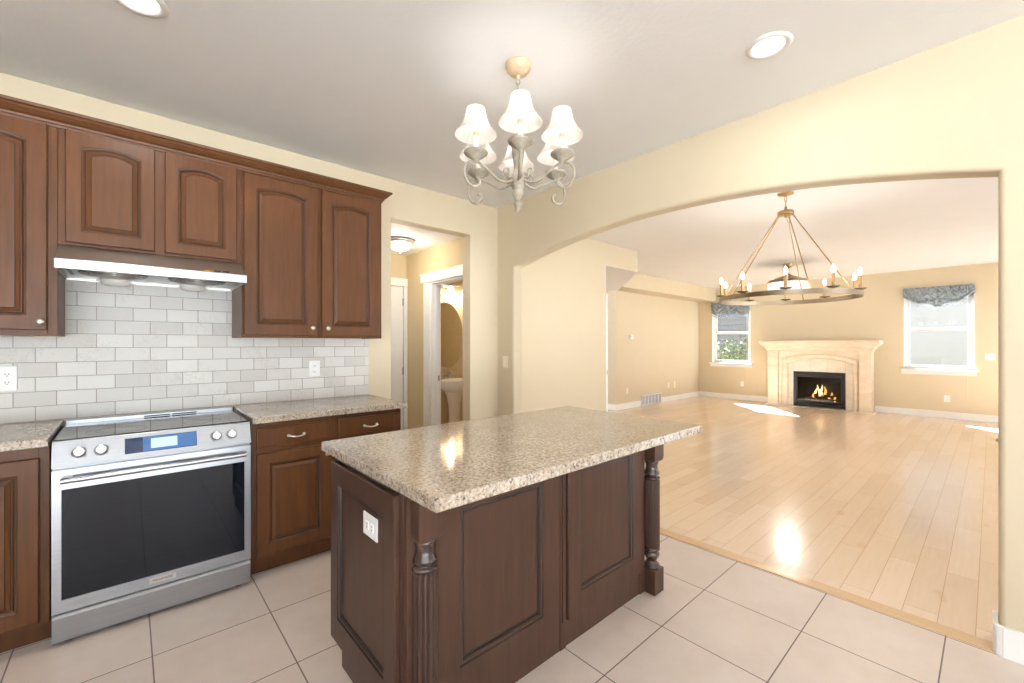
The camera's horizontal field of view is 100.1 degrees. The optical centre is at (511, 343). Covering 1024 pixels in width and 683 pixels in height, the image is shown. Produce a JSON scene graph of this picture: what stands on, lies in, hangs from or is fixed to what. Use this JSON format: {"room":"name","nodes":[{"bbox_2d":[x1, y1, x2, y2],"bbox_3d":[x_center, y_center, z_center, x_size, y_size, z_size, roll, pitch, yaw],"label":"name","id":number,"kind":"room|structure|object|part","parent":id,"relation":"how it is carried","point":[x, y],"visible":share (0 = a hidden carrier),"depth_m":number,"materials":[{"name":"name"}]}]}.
{"room":"kitchen","nodes":[
{"label":"kitchen","id":0,"kind":"room"},
{"bbox_2d":[0,72,497,420],"bbox_3d":[-2.315,-0.021,2.551,5.950,2.743,0.130,0,0,-42],"label":"wall","id":1,"kind":"structure","parent":0,"point":[408,205],"depth_m":3.62,"materials":[{"name":"beige paint"}]},
{"bbox_2d":[0,113,64,336],"bbox_3d":[-2.617,-0.555,1.924,0.821,1.030,0.382,0,0,-42],"label":"upper cabinet","id":2,"kind":"object","parent":1,"relation":"attached to","point":[32,291],"visible":0.99,"depth_m":2.02,"materials":[{"name":"brown wood"}]},
{"bbox_3d":[-2.235,-0.105,2.031,0.031,0.031,0.031,0,0,-42],"label":"knob","id":3,"kind":"part","parent":2,"relation":"part of","materials":[{"name":"silver metal"}]},
{"bbox_2d":[58,128,240,263],"bbox_3d":[-2.034,-0.779,2.466,0.767,0.582,0.350,0,0,-42],"label":"upper cabinet","id":4,"kind":"object","parent":1,"relation":"attached to","point":[115,195],"visible":0.89,"depth_m":2.29,"materials":[{"name":"brown wood"}]},
{"bbox_3d":[-2.065,-0.778,2.217,0.338,0.553,0.020,0,0,-42],"label":"door","id":5,"kind":"part","parent":4,"relation":"part of","materials":[{"name":"brown wood"}]},
{"bbox_3d":[-1.782,-0.778,2.470,0.337,0.553,0.020,0,0,-42],"label":"door","id":6,"kind":"part","parent":4,"relation":"part of","materials":[{"name":"brown wood"}]},
{"bbox_2d":[54,245,246,291],"bbox_3d":[-1.981,-0.405,2.408,0.766,0.161,0.503,0,0,-42],"label":"range hood","id":7,"kind":"object","parent":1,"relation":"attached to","point":[107,267],"visible":1,"depth_m":2.28,"materials":[{"name":"metal"}]},
{"bbox_2d":[78,270,147,279],"bbox_3d":[-2.066,-0.357,2.228,0.268,0.010,0.268,0,0,-42],"label":"fan grille","id":8,"kind":"object","parent":7,"relation":"attached to","point":[80,272],"depth_m":2.22,"materials":[{"name":"grey metal"}]},
{"bbox_3d":[-1.983,-0.363,2.410,0.756,0.010,0.489,0,0,-42],"label":"underside panel","id":9,"kind":"part","parent":7,"relation":"part of","materials":[{"name":"silver metal"}]},
{"bbox_2d":[168,278,224,284],"bbox_3d":[-1.804,-0.357,2.462,0.268,0.010,0.268,0,0,-42],"label":"fan grille","id":10,"kind":"object","parent":7,"relation":"attached to","point":[178,280],"depth_m":2.45,"materials":[{"name":"grey metal"}]},
{"bbox_2d":[0,279,368,426],"bbox_3d":[-2.111,-0.018,2.640,2.532,0.936,0.010,0,0,-42],"label":"backsplash","id":11,"kind":"structure","parent":1,"relation":"attached to","point":[131,349],"depth_m":2.60,"materials":[{"name":"tile"}]},
{"bbox_2d":[0,366,17,391],"bbox_3d":[-2.606,0.178,2.184,0.117,0.130,0.009,0,0,-42],"label":"outlet","id":12,"kind":"object","parent":11,"relation":"attached to","point":[8,374],"visible":1,"depth_m":2.20,"materials":[{"name":"white plastic"}]},
{"bbox_2d":[3,372,10,377],"bbox_3d":[-2.587,0.157,2.197,0.028,0.028,0.003,0,0,-42],"label":"socket","id":13,"kind":"object","parent":12,"relation":"attached to","point":[5,374],"depth_m":2.20,"materials":[{"name":"white plastic"}]},
{"bbox_2d":[3,380,10,385],"bbox_3d":[-2.587,0.199,2.197,0.028,0.028,0.003,0,0,-42],"label":"socket","id":14,"kind":"object","parent":12,"relation":"attached to","point":[5,382],"depth_m":2.20,"materials":[{"name":"white plastic"}]},
{"bbox_2d":[309,361,319,376],"bbox_3d":[-1.472,0.184,3.198,0.078,0.118,0.009,0,0,-42],"label":"outlet","id":15,"kind":"object","parent":11,"relation":"attached to","point":[314,366],"visible":1,"depth_m":3.19,"materials":[{"name":"white plastic"}]},
{"bbox_2d":[232,170,380,338],"bbox_3d":[-1.402,-0.555,3.010,0.896,1.030,0.382,0,0,-42],"label":"upper cabinet","id":16,"kind":"object","parent":1,"relation":"attached to","point":[311,256],"visible":0.99,"depth_m":2.84,"materials":[{"name":"brown wood"}]},
{"bbox_2d":[0,94,392,202],"bbox_3d":[-1.974,-1.091,2.500,2.550,0.073,0.400,0,0,-42],"label":"crown molding","id":17,"kind":"structure","parent":16,"relation":"attached to","point":[11,106],"depth_m":2.36,"materials":[{"name":"brown wood"}]},
{"bbox_3d":[-1.470,-0.550,2.749,0.428,0.990,0.020,0,0,-42],"label":"door","id":18,"kind":"part","parent":16,"relation":"part of","materials":[{"name":"brown wood"}]},
{"bbox_3d":[-1.137,-0.550,3.046,0.413,0.990,0.020,0,0,-42],"label":"door","id":19,"kind":"part","parent":16,"relation":"part of","materials":[{"name":"brown wood"}]},
{"bbox_2d":[391,254,405,286],"bbox_3d":[-1.956,0.130,4.784,1.660,2.440,0.100,0,0,-42],"label":"wall","id":20,"kind":"structure","parent":0,"point":[398,262],"depth_m":5.23,"materials":[{"name":"beige paint"}]},
{"bbox_2d":[391,286,403,429],"bbox_3d":[-1.629,0.323,4.977,0.806,2.035,0.038,0,0,-42],"label":"door","id":21,"kind":"structure","parent":20,"relation":"in","point":[397,300],"depth_m":5.19,"materials":[{"name":"white paint"}]},
{"bbox_2d":[391,277,407,429],"bbox_3d":[-1.664,0.275,4.950,0.998,2.150,0.038,0,0,-42],"label":"door frame","id":22,"kind":"structure","parent":20,"relation":"attached to","point":[401,282],"depth_m":5.25,"materials":[{"name":"white paint"}]},
{"bbox_2d":[391,223,462,255],"bbox_3d":[-1.052,-1.120,5.003,3.500,0.060,1.839,0,0,-42],"label":"ceiling","id":23,"kind":"structure","parent":0,"point":[424,239],"depth_m":4.39,"materials":[{"name":"paint"}]},
{"bbox_2d":[391,237,414,252],"bbox_3d":[-1.172,-1.018,4.492,0.304,0.141,0.304,0,0,-42],"label":"flush ceiling light","id":24,"kind":"object","parent":23,"relation":"attached to","point":[400,244],"visible":0.88,"depth_m":4.40,"materials":[{"name":"white glass"}]},
{"bbox_3d":[-1.172,-1.010,4.492,0.248,0.076,0.248,0,0,-42],"label":"lamp shade","id":25,"kind":"part","parent":24,"relation":"part of","materials":[{"name":"white glass"}]},
{"bbox_2d":[406,238,462,428],"bbox_3d":[-0.957,0.130,4.987,0.100,2.440,1.689,0,0,-42],"label":"wall","id":26,"kind":"structure","parent":0,"point":[450,254],"depth_m":5.08,"materials":[{"name":"beige paint"}]},
{"bbox_2d":[419,264,462,426],"bbox_3d":[-0.712,0.273,4.690,0.154,2.155,0.918,0,0,-42],"label":"door frame","id":27,"kind":"structure","parent":26,"relation":"attached to","point":[432,282],"depth_m":4.87,"materials":[{"name":"white paint"}]},
{"bbox_2d":[441,281,462,423],"bbox_3d":[-0.399,0.130,5.667,1.640,2.440,1.619,0,0,-42],"label":"wall","id":28,"kind":"structure","parent":0,"point":[456,300],"depth_m":6.23,"materials":[{"name":"beige paint"}]},
{"bbox_2d":[441,302,462,368],"bbox_3d":[-0.958,-0.120,6.112,0.630,0.950,0.009,0,0,-42],"label":"oval mirror","id":29,"kind":"object","parent":28,"relation":"attached to","point":[451,325],"visible":0.55,"depth_m":6.17,"materials":[{"name":"brown mirror"}]},
{"bbox_2d":[442,283,462,294],"bbox_3d":[-0.882,-0.807,6.057,0.660,0.186,0.190,0,0,-42],"label":"vanity light","id":30,"kind":"object","parent":28,"relation":"attached to","point":[450,290],"visible":0.35,"depth_m":6.08,"materials":[{"name":"silver metal"}]},
{"bbox_3d":[-0.862,-0.764,6.035,0.132,0.101,0.132,0,0,-42],"label":"lamp shade","id":31,"kind":"part","parent":30,"relation":"part of","materials":[{"name":"white glass"}]},
{"bbox_2d":[0,0,1023,288],"bbox_3d":[2.023,-1.443,3.888,14.200,0.100,11.100,0,0,-42],"label":"ceiling","id":32,"kind":"structure","parent":0,"point":[383,88],"depth_m":2.24,"materials":[{"name":"paint"}]},
{"bbox_2d":[115,0,168,18],"bbox_3d":[-1.511,-1.388,1.735,0.194,0.008,0.194,0,0,-42],"label":"recessed light","id":33,"kind":"object","parent":32,"relation":"in","point":[156,9],"visible":1,"depth_m":1.77,"materials":[{"name":"white paint"}]},
{"bbox_2d":[455,57,582,212],"bbox_3d":[0.030,-1.026,2.137,0.666,0.733,0.606,0,0,28],"label":"chandelier","id":34,"kind":"object","parent":32,"relation":"hanging from","point":[520,117],"visible":1,"depth_m":2.04,"materials":[{"name":"white paint"}]},
{"bbox_3d":[-0.170,-1.042,2.013,0.196,0.125,0.199,0,0,-32],"label":"lamp shade","id":35,"kind":"part","parent":34,"relation":"part of","materials":[{"name":"white"}]},
{"bbox_3d":[-0.170,-1.030,2.013,0.035,0.072,0.035,0,0,-32],"label":"bulb","id":36,"kind":"part","parent":34,"relation":"part of","materials":[{"name":"white glass"}]},
{"bbox_3d":[-0.177,-1.042,2.248,0.196,0.125,0.199,0,0,28],"label":"lamp shade","id":37,"kind":"part","parent":34,"relation":"part of","materials":[{"name":"white"}]},
{"bbox_3d":[-0.109,-0.797,2.051,0.276,0.129,0.012,0,0,-32],"label":"arm","id":38,"kind":"part","parent":34,"relation":"part of"},
{"bbox_3d":[-0.114,-0.797,2.214,0.276,0.129,0.012,0,0,28],"label":"arm","id":39,"kind":"part","parent":34,"relation":"part of"},
{"bbox_3d":[0.023,-1.042,2.372,0.199,0.125,0.196,0,0,-2],"label":"lamp shade","id":40,"kind":"part","parent":34,"relation":"part of","materials":[{"name":"white"}]},
{"bbox_3d":[0.035,-0.797,1.974,0.012,0.129,0.276,0,0,-2],"label":"arm","id":41,"kind":"part","parent":34,"relation":"part of"},
{"bbox_3d":[0.038,-1.042,1.902,0.199,0.125,0.196,0,0,-2],"label":"lamp shade","id":42,"kind":"part","parent":34,"relation":"part of","materials":[{"name":"white"}]},
{"bbox_3d":[0.038,-1.030,1.902,0.035,0.072,0.035,0,0,-2],"label":"bulb","id":43,"kind":"part","parent":34,"relation":"part of","materials":[{"name":"white glass"}]},
{"bbox_3d":[0.169,-0.797,2.223,0.276,0.129,0.012,0,0,-32],"label":"arm","id":44,"kind":"part","parent":34,"relation":"part of"},
{"bbox_3d":[0.174,-0.797,2.060,0.276,0.129,0.012,0,0,28],"label":"arm","id":45,"kind":"part","parent":34,"relation":"part of"},
{"bbox_3d":[0.230,-1.042,2.261,0.196,0.125,0.199,0,0,-32],"label":"lamp shade","id":46,"kind":"part","parent":34,"relation":"part of","materials":[{"name":"white"}]},
{"bbox_3d":[0.237,-1.042,2.026,0.196,0.125,0.199,0,0,28],"label":"lamp shade","id":47,"kind":"part","parent":34,"relation":"part of","materials":[{"name":"white"}]},
{"bbox_3d":[0.237,-1.030,2.026,0.035,0.072,0.035,0,0,28],"label":"bulb","id":48,"kind":"part","parent":34,"relation":"part of","materials":[{"name":"white glass"}]},
{"bbox_2d":[745,31,792,59],"bbox_3d":[1.198,-1.388,2.003,0.194,0.008,0.194,0,0,-42],"label":"recessed light","id":49,"kind":"object","parent":32,"relation":"in","point":[771,44],"visible":1,"depth_m":2.00,"materials":[{"name":"white paint"}]},
{"bbox_2d":[767,263,808,290],"bbox_3d":[4.802,-1.150,7.472,0.616,0.484,0.616,0,0,-42],"label":"ceiling light","id":50,"kind":"object","parent":32,"relation":"hanging from","point":[792,281],"visible":0.7,"depth_m":7.29,"materials":[{"name":"white glass"}]},
{"bbox_2d":[770,280,805,289],"bbox_3d":[4.802,-0.990,7.472,0.530,0.163,0.530,0,0,-42],"label":"diffuser","id":51,"kind":"object","parent":50,"relation":"attached to","point":[774,284],"depth_m":7.24,"materials":[{"name":"white glass"}]},
{"bbox_2d":[717,191,866,305],"bbox_3d":[2.530,-0.898,3.966,1.182,0.987,1.129,0,0,-21],"label":"ring chandelier","id":52,"kind":"object","parent":32,"relation":"hanging from","point":[858,292],"visible":1,"depth_m":3.86,"materials":[{"name":"gold metal"}]},
{"bbox_3d":[2.230,-0.821,3.986,0.495,0.760,0.025,0,0,4],"label":"rod","id":53,"kind":"part","parent":52,"relation":"part of","materials":[{"name":"gold metal"}]},
{"bbox_3d":[2.370,-0.821,4.221,0.025,0.760,0.495,0,0,-32],"label":"rod","id":54,"kind":"part","parent":52,"relation":"part of","materials":[{"name":"gold metal"}]},
{"bbox_3d":[2.754,-0.820,4.168,0.495,0.760,0.026,0,0,-42],"label":"rod","id":55,"kind":"part","parent":52,"relation":"part of","materials":[{"name":"gold metal"}]},
{"bbox_3d":[2.459,-0.820,3.674,0.026,0.760,0.495,0,0,14],"label":"rod","id":56,"kind":"part","parent":52,"relation":"part of","materials":[{"name":"gold metal"}]},
{"bbox_3d":[2.649,-0.820,3.689,0.026,0.760,0.495,0,0,-23],"label":"rod","id":57,"kind":"part","parent":52,"relation":"part of","materials":[{"name":"gold metal"}]},
{"bbox_2d":[0,534,1023,682],"bbox_3d":[-0.532,1.410,0.464,5.825,0.120,9.400,0,0,-42],"label":"floor","id":58,"kind":"structure","parent":0,"point":[716,618],"depth_m":1.93,"materials":[{"name":"beige tile"}]},
{"bbox_2d":[0,427,63,652],"bbox_3d":[-2.549,0.901,1.844,0.818,0.898,0.590,0,0,-42],"label":"base cabinet","id":59,"kind":"object","parent":58,"relation":"on","point":[25,475],"visible":0.86,"depth_m":1.86,"materials":[{"name":"brown wood"}]},
{"bbox_3d":[-2.244,0.861,1.735,0.448,0.718,0.020,0,0,-42],"label":"door","id":60,"kind":"part","parent":59,"relation":"part of","materials":[{"name":"brown wood"}]},
{"bbox_2d":[0,420,63,451],"bbox_3d":[-2.538,0.430,1.832,0.818,0.040,0.624,0,0,-42],"label":"countertop","id":61,"kind":"structure","parent":59,"relation":"on","point":[28,435],"depth_m":1.94,"materials":[{"name":"stone"}]},
{"bbox_2d":[51,406,250,644],"bbox_3d":[-1.922,0.881,2.342,0.762,0.937,0.656,0,0,-42],"label":"range","id":62,"kind":"object","parent":58,"relation":"on","point":[151,512],"visible":1,"depth_m":2.11,"materials":[{"name":"silver metal"}]},
{"bbox_3d":[-1.959,0.490,1.940,0.052,0.055,0.047,0,0,-42],"label":"knob","id":63,"kind":"part","parent":62,"relation":"part of","materials":[{"name":"silver metal"}]},
{"bbox_3d":[-1.904,0.490,1.989,0.052,0.055,0.047,0,0,-42],"label":"knob","id":64,"kind":"part","parent":62,"relation":"part of","materials":[{"name":"silver metal"}]},
{"bbox_3d":[-2.128,0.429,2.572,0.758,0.032,0.038,0,0,-42],"label":"vent rail","id":65,"kind":"part","parent":62,"relation":"part of","materials":[{"name":"silver metal"}]},
{"bbox_2d":[53,410,248,441],"bbox_3d":[-1.939,0.438,2.361,0.758,0.014,0.525,0,0,-42],"label":"cooktop","id":66,"kind":"object","parent":62,"relation":"in","point":[140,426],"depth_m":2.30,"materials":[{"name":"black glass"}]},
{"bbox_3d":[-1.757,0.493,2.157,0.762,0.114,0.062,0,0,-42],"label":"control panel","id":67,"kind":"part","parent":62,"relation":"part of","materials":[{"name":"silver metal"}]},
{"bbox_3d":[-1.752,1.265,2.152,0.760,0.122,0.032,0,0,-42],"label":"storage drawer","id":68,"kind":"part","parent":62,"relation":"part of","materials":[{"name":"silver metal"}]},
{"bbox_3d":[-1.721,0.602,2.117,0.700,0.024,0.050,0,0,-42],"label":"handle","id":69,"kind":"part","parent":62,"relation":"part of","materials":[{"name":"silver metal"}]},
{"bbox_3d":[-1.573,0.490,2.285,0.052,0.055,0.047,0,0,-42],"label":"knob","id":70,"kind":"part","parent":62,"relation":"part of","materials":[{"name":"silver metal"}]},
{"bbox_3d":[-1.521,0.490,2.331,0.052,0.055,0.047,0,0,-42],"label":"knob","id":71,"kind":"part","parent":62,"relation":"part of","materials":[{"name":"silver metal"}]},
{"bbox_2d":[249,408,400,574],"bbox_3d":[-1.306,0.901,2.932,0.925,0.898,0.625,0,0,-42],"label":"base cabinet","id":72,"kind":"object","parent":58,"relation":"on","point":[291,471],"visible":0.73,"depth_m":2.58,"materials":[{"name":"brown wood"}]},
{"bbox_3d":[-1.300,0.540,2.579,0.414,0.116,0.020,0,0,-42],"label":"drawer","id":73,"kind":"part","parent":72,"relation":"part of","materials":[{"name":"brown wood"}]},
{"bbox_3d":[-1.300,0.921,2.579,0.414,0.587,0.020,0,0,-42],"label":"door","id":74,"kind":"part","parent":72,"relation":"part of","materials":[{"name":"brown wood"}]},
{"bbox_3d":[-1.282,0.543,2.559,0.104,0.021,0.036,0,0,-42],"label":"pull handle","id":75,"kind":"part","parent":72,"relation":"part of","materials":[{"name":"silver metal"}]},
{"bbox_2d":[233,395,406,423],"bbox_3d":[-1.299,0.430,2.939,0.945,0.040,0.624,0,0,-42],"label":"countertop","id":76,"kind":"structure","parent":72,"relation":"on","point":[261,413],"depth_m":2.79,"materials":[{"name":"stone"}]},
{"bbox_3d":[-0.956,0.540,2.886,0.428,0.116,0.020,0,0,-42],"label":"drawer","id":77,"kind":"part","parent":72,"relation":"part of","materials":[{"name":"brown wood"}]},
{"bbox_2d":[331,444,663,682],"bbox_3d":[0.028,0.910,2.095,1.546,0.879,0.686,0,0,-42],"label":"kitchen island","id":78,"kind":"object","parent":58,"relation":"on","point":[487,590],"visible":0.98,"depth_m":1.69,"materials":[{"name":"brown wood"}]},
{"bbox_3d":[-0.573,0.872,1.622,0.019,0.748,0.589,0,0,-42],"label":"panel","id":79,"kind":"part","parent":78,"relation":"part of","materials":[{"name":"brown wood"}]},
{"bbox_2d":[363,510,377,542],"bbox_3d":[-0.514,0.660,1.553,0.009,0.082,0.118,0,0,-42],"label":"outlet","id":80,"kind":"object","parent":78,"relation":"attached to","point":[370,523],"visible":1,"depth_m":1.54,"materials":[{"name":"white plastic"}]},
{"bbox_2d":[365,520,368,529],"bbox_3d":[-0.530,0.660,1.567,0.003,0.028,0.028,0,0,-42],"label":"socket","id":81,"kind":"object","parent":80,"relation":"attached to","point":[366,521],"depth_m":1.57,"materials":[{"name":"white plastic"}]},
{"bbox_2d":[370,523,373,533],"bbox_3d":[-0.502,0.660,1.535,0.003,0.028,0.028,0,0,-42],"label":"socket","id":82,"kind":"object","parent":80,"relation":"attached to","point":[371,524],"depth_m":1.53,"materials":[{"name":"white plastic"}]},
{"bbox_3d":[-0.288,0.554,1.414,0.093,0.167,0.093,0,0,-42],"label":"post","id":83,"kind":"part","parent":78,"relation":"part of","materials":[{"name":"brown wood"}]},
{"bbox_3d":[-0.030,0.914,1.675,0.637,0.872,0.013,0,0,-42],"label":"panel","id":84,"kind":"part","parent":78,"relation":"part of","materials":[{"name":"brown wood"}]},
{"bbox_2d":[322,406,701,512],"bbox_3d":[0.086,0.450,2.082,1.640,0.041,0.945,0,0,-42],"label":"island countertop","id":85,"kind":"structure","parent":78,"relation":"on","point":[442,467],"depth_m":1.76,"materials":[{"name":"stone"}]},
{"bbox_3d":[0.473,1.291,2.128,0.638,0.118,0.007,0,0,-42],"label":"baseboard","id":86,"kind":"part","parent":78,"relation":"part of","materials":[{"name":"brown wood"}]},
{"bbox_3d":[0.466,0.853,2.111,0.597,0.750,0.025,0,0,-42],"label":"panel","id":87,"kind":"part","parent":78,"relation":"part of","materials":[{"name":"brown wood"}]},
{"bbox_3d":[0.767,0.554,2.358,0.093,0.167,0.093,0,0,-42],"label":"post","id":88,"kind":"part","parent":78,"relation":"part of","materials":[{"name":"brown wood"}]},
{"bbox_2d":[660,527,993,652],"bbox_3d":[1.095,1.346,3.074,0.089,0.008,3.160,0,0,-42],"label":"trim","id":89,"kind":"structure","parent":58,"relation":"on","point":[979,642],"depth_m":2.29,"materials":[{"name":"brown wood"}]},
{"bbox_2d":[522,238,605,411],"bbox_3d":[0.491,-0.021,5.261,2.085,2.743,0.170,0,0,-42],"label":"wall","id":90,"kind":"structure","parent":0,"point":[564,290],"depth_m":5.35,"materials":[{"name":"beige paint"}]},
{"bbox_2d":[606,293,607,411],"bbox_3d":[1.264,0.323,5.979,0.045,2.046,0.151,0,0,-42],"label":"door frame","id":91,"kind":"structure","parent":90,"relation":"attached to","point":[606,293],"depth_m":5.93,"materials":[{"name":"white paint"}]},
{"bbox_2d":[606,291,698,404],"bbox_3d":[2.832,0.135,10.628,3.710,2.430,1.930,0,0,-42],"label":"wall","id":92,"kind":"structure","parent":0,"point":[663,349],"depth_m":9.56,"materials":[{"name":"beige paint"}]},
{"bbox_2d":[641,393,661,405],"bbox_3d":[3.107,1.226,9.547,0.840,0.225,0.014,0,0,-42],"label":"air vent","id":93,"kind":"object","parent":92,"relation":"in","point":[648,399],"visible":1,"depth_m":9.53,"materials":[{"name":"white metal"}]},
{"bbox_2d":[608,391,698,410],"bbox_3d":[2.834,1.286,10.612,3.725,0.121,1.936,0,0,-42],"label":"baseboard","id":94,"kind":"structure","parent":92,"relation":"attached to","point":[692,394],"depth_m":9.26,"materials":[{"name":"white paint"}]},
{"bbox_2d":[606,243,715,301],"bbox_3d":[2.435,-1.236,9.253,6.134,0.312,3.450,0,0,-42],"label":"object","id":95,"kind":"structure","parent":0,"point":[639,283],"depth_m":8.52,"materials":[{"name":"beige paint"}]},
{"bbox_2d":[498,15,1023,632],"bbox_3d":[2.359,-0.021,1.694,0.125,2.743,7.380,0,0,-42],"label":"wall","id":96,"kind":"structure","parent":0,"point":[953,109],"depth_m":2.15,"materials":[{"name":"beige paint"}]},
{"bbox_2d":[503,356,507,367],"bbox_3d":[-0.068,0.180,4.305,0.012,0.115,0.075,0,0,-42],"label":"light switch","id":97,"kind":"object","parent":96,"relation":"attached to","point":[505,358],"visible":1,"depth_m":4.30,"materials":[{"name":"beige plastic"}]},
{"bbox_2d":[992,610,1023,664],"bbox_3d":[3.486,1.286,0.433,0.161,0.128,3.998,0,0,-42],"label":"baseboard","id":98,"kind":"object","parent":96,"relation":"attached to","point":[1007,643],"visible":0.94,"depth_m":1.84,"materials":[{"name":"white paint"}]},
{"bbox_2d":[608,396,997,640],"bbox_3d":[3.837,1.408,6.181,8.140,0.124,10.100,0,0,-42],"label":"floor","id":99,"kind":"structure","parent":0,"point":[898,511],"depth_m":3.79,"materials":[{"name":"brown wood"}]},
{"bbox_2d":[441,371,462,422],"bbox_3d":[-0.776,0.866,5.954,0.570,0.967,0.474,0,0,-42],"label":"pedestal sink","id":100,"kind":"object","parent":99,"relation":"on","point":[452,387],"visible":0.71,"depth_m":5.90,"materials":[{"name":"white ceramic"}]},
{"bbox_2d":[443,371,454,378],"bbox_3d":[-0.895,0.434,6.087,0.159,0.102,0.165,0,0,5],"label":"faucet","id":101,"kind":"object","parent":100,"relation":"on","point":[449,372],"depth_m":6.06,"materials":[{"name":"silver metal"}]},
{"bbox_2d":[441,377,462,392],"bbox_3d":[-0.776,0.585,5.954,0.570,0.201,0.474,0,0,-42],"label":"basin","id":102,"kind":"object","parent":100,"relation":"in","point":[448,384],"depth_m":5.76,"materials":[{"name":"white ceramic"}]},
{"bbox_2d":[765,403,877,413],"bbox_3d":[6.444,1.344,9.055,0.418,0.003,1.930,0,0,-42],"label":"hearth","id":103,"kind":"object","parent":99,"relation":"on","point":[801,406],"visible":0.76,"depth_m":8.93,"materials":[{"name":"stone"}]},
{"bbox_2d":[759,340,882,412],"bbox_3d":[6.425,0.638,9.046,0.459,1.416,2.082,0,0,-42],"label":"fireplace","id":104,"kind":"object","parent":103,"relation":"on","point":[807,373],"visible":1,"depth_m":8.99,"materials":[{"name":"stone"}]},
{"bbox_3d":[6.467,0.957,9.050,0.055,0.727,0.907,0,0,-42],"label":"insert frame","id":105,"kind":"part","parent":104,"relation":"part of","materials":[{"name":"black metal"}]},
{"bbox_2d":[759,340,882,351],"bbox_3d":[6.425,0.041,9.046,0.459,0.223,2.082,0,0,-42],"label":"mantel shelf","id":106,"kind":"object","parent":104,"relation":"attached to","point":[839,345],"depth_m":8.83,"materials":[{"name":"stone"}]},
{"bbox_2d":[699,262,997,415],"bbox_3d":[6.927,-0.021,8.943,0.150,2.743,10.100,0,0,-42],"label":"wall","id":107,"kind":"structure","parent":0,"point":[879,314],"depth_m":8.43,"materials":[{"name":"beige paint"}]},
{"bbox_2d":[709,306,752,367],"bbox_3d":[5.417,-0.223,10.591,0.195,1.575,1.010,0,0,-42],"label":"window","id":108,"kind":"structure","parent":107,"relation":"in","point":[726,363],"depth_m":10.66,"materials":[{"name":"white paint"}]},
{"bbox_2d":[711,301,749,317],"bbox_3d":[5.343,-0.053,10.525,0.092,1.962,0.903,0,0,-42],"label":"valance","id":109,"kind":"object","parent":108,"relation":"attached to","point":[717,309],"visible":0.9,"depth_m":10.54,"materials":[{"name":"fabric"}]},
{"bbox_3d":[5.394,0.515,10.571,0.135,0.100,1.010,0,0,-42],"label":"sill","id":110,"kind":"part","parent":108,"relation":"part of","materials":[{"name":"white paint"}]},
{"bbox_2d":[699,391,997,422],"bbox_3d":[7.547,1.286,8.124,0.015,0.121,8.052,0,0,-42],"label":"baseboard","id":111,"kind":"structure","parent":107,"relation":"attached to","point":[906,411],"depth_m":8.09,"materials":[{"name":"white paint"}]},
{"bbox_2d":[900,293,978,375],"bbox_3d":[7.831,-0.233,7.891,0.195,1.595,1.025,0,0,-42],"label":"window","id":112,"kind":"structure","parent":107,"relation":"in","point":[920,369],"depth_m":7.83,"materials":[{"name":"white paint"}]},
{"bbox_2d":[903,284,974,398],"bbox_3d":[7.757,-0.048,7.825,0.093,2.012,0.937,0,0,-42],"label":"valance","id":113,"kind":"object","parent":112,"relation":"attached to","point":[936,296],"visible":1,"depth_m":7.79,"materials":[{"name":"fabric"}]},
{"bbox_3d":[7.774,-1.042,7.839,0.049,0.024,0.935,0,0,-42],"label":"head rail","id":114,"kind":"part","parent":113,"relation":"part of","materials":[{"name":"fabric"}]},
{"bbox_3d":[8.000,-0.032,7.532,0.010,1.980,0.005,0,0,-42],"label":"pull cord","id":115,"kind":"part","parent":113,"relation":"part of","materials":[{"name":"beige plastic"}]},
{"bbox_3d":[7.809,0.515,7.871,0.135,0.100,1.025,0,0,-42],"label":"sill","id":116,"kind":"part","parent":112,"relation":"part of","materials":[{"name":"white paint"}]},
{"bbox_2d":[944,395,949,401],"bbox_3d":[7.873,0.990,7.765,0.009,0.120,0.078,0,0,-42],"label":"outlet","id":117,"kind":"object","parent":107,"relation":"attached to","point":[946,397],"visible":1,"depth_m":7.77,"materials":[{"name":"white plastic"}]},
{"bbox_2d":[985,353,994,359],"bbox_3d":[8.220,0.220,7.376,0.012,0.120,0.118,0,0,-42],"label":"light switch","id":118,"kind":"object","parent":107,"relation":"attached to","point":[988,356],"visible":1,"depth_m":7.38,"materials":[{"name":"white plastic"}]},
{"label":"outside","id":119,"kind":"structure","parent":0,"visible":0},
{"bbox_3d":[11.843,1.800,13.272,12.650,0.100,24.000,0,0,-42],"label":"ground","id":120,"kind":"structure","parent":119,"visible":0},
{"bbox_2d":[717,334,747,359],"bbox_3d":[6.173,0.740,11.964,1.240,2.025,0.930,0,0,-42],"label":"shrub","id":121,"kind":"object","parent":120,"relation":"on","point":[741,347],"visible":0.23,"depth_m":11.85,"materials":[{"name":"green plant"}]},
{"bbox_2d":[717,312,748,359],"bbox_3d":[6.665,-0.460,14.879,0.628,4.420,6.700,0,0,-42],"label":"house","id":122,"kind":"structure","parent":120,"relation":"on","point":[736,323],"depth_m":13.88,"materials":[{"name":"grey"}]},
{"bbox_2d":[910,298,966,365],"bbox_3d":[11.515,-0.540,9.423,0.670,4.580,6.900,0,0,-42],"label":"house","id":123,"kind":"structure","parent":120,"relation":"on","point":[945,348],"depth_m":10.34,"materials":[{"name":"white"}]}
]}

